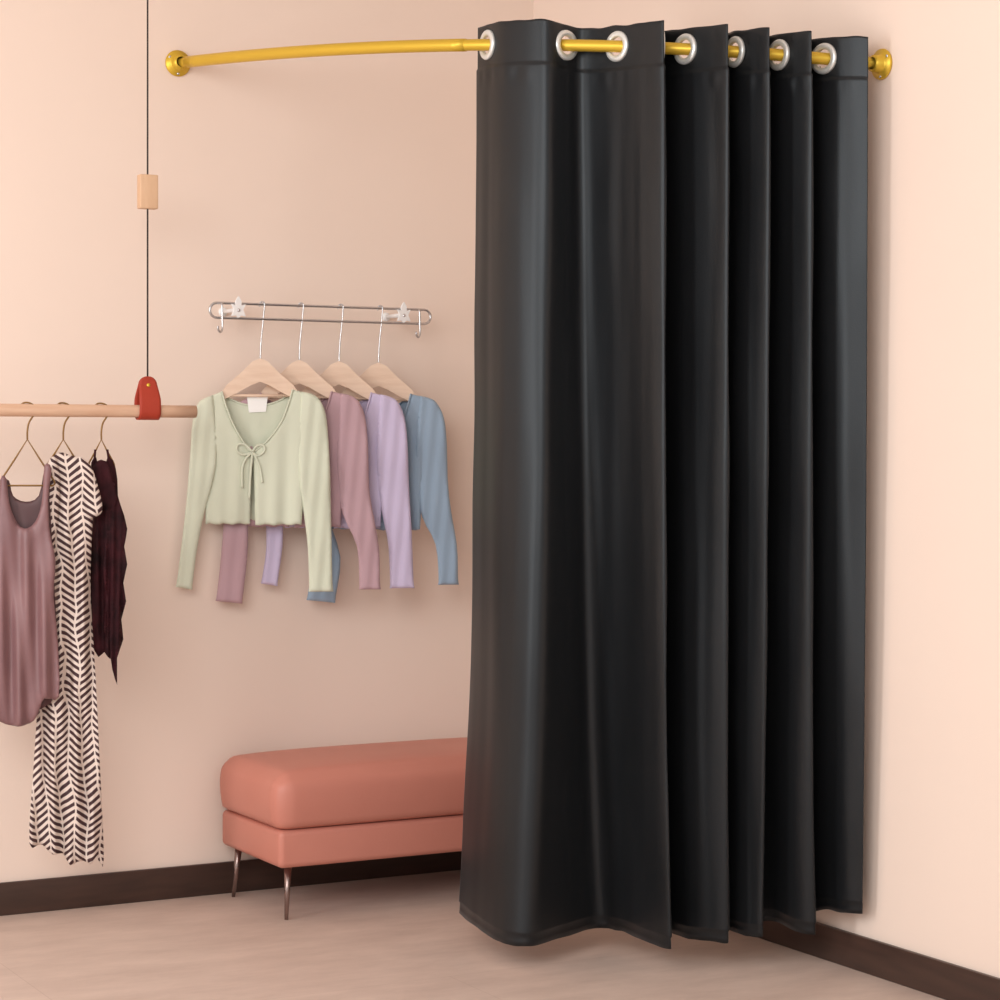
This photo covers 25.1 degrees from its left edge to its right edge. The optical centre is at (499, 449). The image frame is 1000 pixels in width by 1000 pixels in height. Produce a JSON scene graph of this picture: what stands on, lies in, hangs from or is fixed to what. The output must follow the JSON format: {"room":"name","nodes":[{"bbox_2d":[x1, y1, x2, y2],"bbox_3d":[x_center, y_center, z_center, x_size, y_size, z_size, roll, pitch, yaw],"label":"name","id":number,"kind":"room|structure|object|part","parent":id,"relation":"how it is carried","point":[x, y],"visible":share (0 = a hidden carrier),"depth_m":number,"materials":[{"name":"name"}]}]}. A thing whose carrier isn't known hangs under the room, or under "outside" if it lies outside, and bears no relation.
{"room":"clothing store","nodes":[
{"label":"clothing store","id":0,"kind":"room"},
{"bbox_2d":[29,452,103,865],"bbox_3d":[-1.121,0.545,5.808,0.189,1.077,0.061,0,0,-8],"label":"patterned dress","id":1,"kind":"object","parent":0,"point":[66,818],"visible":0.97,"depth_m":5.80,"materials":[{"name":"fabric"}]},
{"bbox_2d":[0,0,532,882],"bbox_3d":[-2.957,-0.250,5.216,7.100,3.000,0.100,0,0,-28],"label":"wall","id":2,"kind":"structure","parent":0,"point":[347,180],"depth_m":6.33,"materials":[{"name":"paint"}]},
{"bbox_2d":[0,851,461,915],"bbox_3d":[-2.980,1.206,5.139,6.986,0.088,0.014,0,0,-28],"label":"baseboard","id":3,"kind":"structure","parent":2,"relation":"attached to","point":[132,886],"depth_m":6.27,"materials":[{"name":"brown wood"}]},
{"bbox_2d":[208,297,431,337],"bbox_3d":[-0.524,-0.375,6.402,0.690,0.104,0.128,0,0,-28],"label":"wall hook rack","id":4,"kind":"object","parent":2,"relation":"attached to","point":[238,305],"visible":1,"depth_m":6.36,"materials":[{"name":"silver metal"}]},
{"bbox_3d":[-0.726,-0.397,6.231,0.042,0.061,0.006,0,0,-28],"label":"bracket plate","id":5,"kind":"part","parent":4,"relation":"part of","materials":[{"name":"white metal"}]},
{"bbox_2d":[222,301,297,398],"bbox_3d":[-0.670,-0.278,6.273,0.226,0.276,0.012,0,0,-8],"label":"wooden hanger","id":6,"kind":"object","parent":4,"relation":"hanging from","point":[259,370],"visible":1,"depth_m":6.27,"materials":[{"name":"beige wood"}]},
{"bbox_2d":[176,389,333,591],"bbox_3d":[-0.685,0.113,6.272,0.439,0.567,0.058,0,0,-8],"label":"cardigan","id":7,"kind":"object","parent":6,"relation":"hanging from","point":[289,476],"visible":1,"depth_m":6.26,"materials":[{"name":"green fabric"}]},
{"bbox_3d":[-0.676,-0.081,6.256,0.201,0.177,0.009,0,0,-8],"label":"neck trim","id":8,"kind":"part","parent":7,"relation":"part of","materials":[{"name":"white"}]},
{"bbox_3d":[-0.681,-0.146,6.285,0.200,0.049,0.011,0,0,-8],"label":"neck trim","id":9,"kind":"part","parent":7,"relation":"part of","materials":[{"name":"white"}]},
{"bbox_3d":[-0.683,0.014,6.291,0.311,0.367,0.018,0,0,-8],"label":"panel","id":10,"kind":"part","parent":7,"relation":"part of","materials":[{"name":"white"}]},
{"bbox_2d":[261,302,336,398],"bbox_3d":[-0.567,-0.276,6.329,0.229,0.280,0.012,0,0,-8],"label":"wooden hanger","id":11,"kind":"object","parent":4,"relation":"hanging from","point":[297,372],"visible":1,"depth_m":6.33,"materials":[{"name":"beige wood"}]},
{"bbox_2d":[216,391,380,603],"bbox_3d":[-0.569,0.132,6.328,0.465,0.598,0.056,0,0,-8],"label":"cardigan","id":12,"kind":"object","parent":11,"relation":"hanging from","point":[346,422],"visible":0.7,"depth_m":6.33,"materials":[{"name":"pink fabric"}]},
{"bbox_3d":[-0.573,-0.077,6.312,0.203,0.179,0.009,0,0,-8],"label":"neck trim","id":13,"kind":"part","parent":12,"relation":"part of","materials":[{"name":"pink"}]},
{"bbox_3d":[-0.579,0.020,6.345,0.315,0.372,0.017,0,0,-8],"label":"panel","id":14,"kind":"part","parent":12,"relation":"part of","materials":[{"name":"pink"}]},
{"bbox_2d":[303,304,375,399],"bbox_3d":[-0.459,-0.275,6.388,0.231,0.282,0.012,0,0,-8],"label":"wooden hanger","id":15,"kind":"object","parent":4,"relation":"hanging from","point":[338,373],"visible":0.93,"depth_m":6.38,"materials":[{"name":"beige wood"}]},
{"bbox_2d":[261,392,413,587],"bbox_3d":[-0.462,0.114,6.388,0.436,0.559,0.058,0,0,-8],"label":"cardigan","id":16,"kind":"object","parent":15,"relation":"hanging from","point":[384,416],"visible":0.51,"depth_m":6.39,"materials":[{"name":"purple fabric"}]},
{"bbox_3d":[-0.471,0.023,6.406,0.318,0.375,0.017,0,0,-8],"label":"panel","id":17,"kind":"part","parent":16,"relation":"part of","materials":[{"name":"purple fabric"}]},
{"bbox_3d":[-0.465,-0.074,6.370,0.205,0.180,0.007,0,0,-8],"label":"neck trim","id":18,"kind":"part","parent":16,"relation":"part of","materials":[{"name":"purple fabric"}]},
{"bbox_2d":[342,305,414,400],"bbox_3d":[-0.350,-0.274,6.447,0.233,0.285,0.012,0,0,-8],"label":"wooden hanger","id":19,"kind":"object","parent":4,"relation":"hanging from","point":[378,374],"visible":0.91,"depth_m":6.45,"materials":[{"name":"beige wood"}]},
{"bbox_2d":[307,394,458,602],"bbox_3d":[-0.340,0.137,6.448,0.442,0.600,0.057,0,0,-8],"label":"cardigan","id":20,"kind":"object","parent":19,"relation":"hanging from","point":[424,419],"visible":0.41,"depth_m":6.45,"materials":[{"name":"blue fabric"}]},
{"bbox_3d":[-0.362,0.028,6.463,0.321,0.379,0.017,0,0,-8],"label":"panel","id":21,"kind":"part","parent":20,"relation":"part of","materials":[{"name":"blue"}]},
{"bbox_3d":[-0.356,-0.071,6.429,0.207,0.182,0.007,0,0,-8],"label":"neck trim","id":22,"kind":"part","parent":20,"relation":"part of","materials":[{"name":"blue fabric"}]},
{"bbox_3d":[-0.278,-0.397,6.474,0.042,0.061,0.006,0,0,-28],"label":"bracket plate","id":23,"kind":"part","parent":4,"relation":"part of","materials":[{"name":"white metal"}]},
{"bbox_2d":[0,870,944,999],"bbox_3d":[-0.817,1.275,1.258,7.100,0.050,9.100,0,0,-28],"label":"floor","id":24,"kind":"structure","parent":0,"point":[406,937],"depth_m":5.55,"materials":[{"name":"laminate"}]},
{"bbox_2d":[220,737,466,919],"bbox_3d":[-0.277,1.044,6.325,0.950,0.413,0.450,0,0,-28],"label":"upholstered bench","id":25,"kind":"object","parent":24,"relation":"on","point":[287,809],"visible":0.64,"depth_m":6.07,"materials":[{"name":"pink leather"}]},
{"bbox_3d":[-0.735,1.176,6.273,0.032,0.149,0.021,0,0,-2],"label":"leg","id":26,"kind":"part","parent":25,"relation":"part of","materials":[{"name":"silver metal"}]},
{"bbox_3d":[-0.568,1.176,5.983,0.021,0.149,0.030,0,0,32],"label":"leg","id":27,"kind":"part","parent":25,"relation":"part of","materials":[{"name":"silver metal"}]},
{"bbox_3d":[-0.277,1.057,6.325,0.922,0.100,0.422,0,0,-28],"label":"frame","id":28,"kind":"part","parent":25,"relation":"part of","materials":[{"name":"pink leather"}]},
{"bbox_2d":[220,737,466,828],"bbox_3d":[-0.277,0.922,6.325,0.950,0.169,0.450,0,0,-28],"label":"seat cushion","id":29,"kind":"object","parent":25,"relation":"on","point":[414,784],"depth_m":6.08,"materials":[{"name":"pink leather"}]},
{"bbox_2d":[533,0,999,977],"bbox_3d":[2.286,-0.250,2.879,0.100,3.000,9.000,0,0,-28],"label":"wall","id":30,"kind":"structure","parent":0,"point":[931,830],"depth_m":5.17,"materials":[{"name":"paint"}]},
{"bbox_2d":[165,39,891,79],"bbox_3d":[-0.046,-0.997,5.692,2.092,0.240,0.280,0,0,28],"label":"curtain rod","id":31,"kind":"object","parent":30,"relation":"attached to","point":[178,63],"visible":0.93,"depth_m":5.65,"materials":[{"name":"gold metal"}]},
{"bbox_2d":[459,19,867,948],"bbox_3d":[0.365,0.069,5.430,1.050,2.244,0.272,0,0,16],"label":"curtain","id":32,"kind":"object","parent":31,"relation":"hanging from","point":[666,734],"visible":1,"depth_m":5.39,"materials":[{"name":"grey fabric"}]},
{"bbox_2d":[758,921,999,999],"bbox_3d":[2.236,1.208,2.852,0.014,0.084,9.000,0,0,-28],"label":"baseboard","id":33,"kind":"structure","parent":30,"relation":"attached to","point":[942,979],"depth_m":5.28,"materials":[{"name":"brown wood"}]},
{"bbox_3d":[-2.196,-1.790,3.809,7.100,0.080,3.300,0,0,-28],"label":"ceiling","id":34,"kind":"structure","parent":0,"visible":0},
{"bbox_2d":[0,0,197,419],"bbox_3d":[-1.493,-0.914,5.610,1.550,1.671,0.046,0,0,-28],"label":"rail","id":35,"kind":"object","parent":34,"relation":"hanging from","point":[147,405],"visible":1,"depth_m":5.89,"materials":[{"name":"brown wood"}]},
{"bbox_2d":[3,402,55,486],"bbox_3d":[-1.213,-0.015,5.761,0.144,0.218,0.005,0,0,-8],"label":"wire hanger","id":36,"kind":"object","parent":35,"relation":"hanging from","point":[31,418],"visible":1,"depth_m":5.76,"materials":[{"name":"brown metal"}]},
{"bbox_2d":[0,463,59,726],"bbox_3d":[-1.223,0.370,5.748,0.188,0.673,0.053,0,0,-8],"label":"tank","id":37,"kind":"object","parent":36,"relation":"hanging from","point":[29,655],"visible":1,"depth_m":5.74,"materials":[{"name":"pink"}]},
{"bbox_2d":[48,402,73,461],"bbox_3d":[-1.130,-0.033,5.806,0.097,0.182,0.005,0,0,-8],"label":"wire hanger","id":38,"kind":"object","parent":35,"relation":"hanging from","point":[67,418],"visible":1,"depth_m":5.80,"materials":[{"name":"brown metal"}]},
{"bbox_3d":[-1.493,-0.102,5.610,1.550,0.033,0.033,0,0,-28],"label":"wood rail","id":39,"kind":"part","parent":35,"relation":"part of","materials":[{"name":"beige wood"}]},
{"bbox_2d":[88,402,114,464],"bbox_3d":[-1.040,-0.038,5.855,0.072,0.172,0.005,0,0,-9],"label":"wire hanger","id":40,"kind":"object","parent":35,"relation":"hanging from","point":[99,402],"visible":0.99,"depth_m":5.85,"materials":[{"name":"brown metal"}]},
{"bbox_2d":[91,449,126,682],"bbox_3d":[-1.027,0.304,5.852,0.112,0.612,0.054,0,0,-2],"label":"blouse","id":41,"kind":"object","parent":40,"relation":"hanging from","point":[109,528],"visible":0.97,"depth_m":5.84,"materials":[{"name":"fabric"}]},
{"bbox_3d":[-0.929,-0.966,5.915,0.004,1.568,0.004,0,0,39],"label":"cord","id":42,"kind":"part","parent":35,"relation":"part of","materials":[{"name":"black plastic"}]}
]}

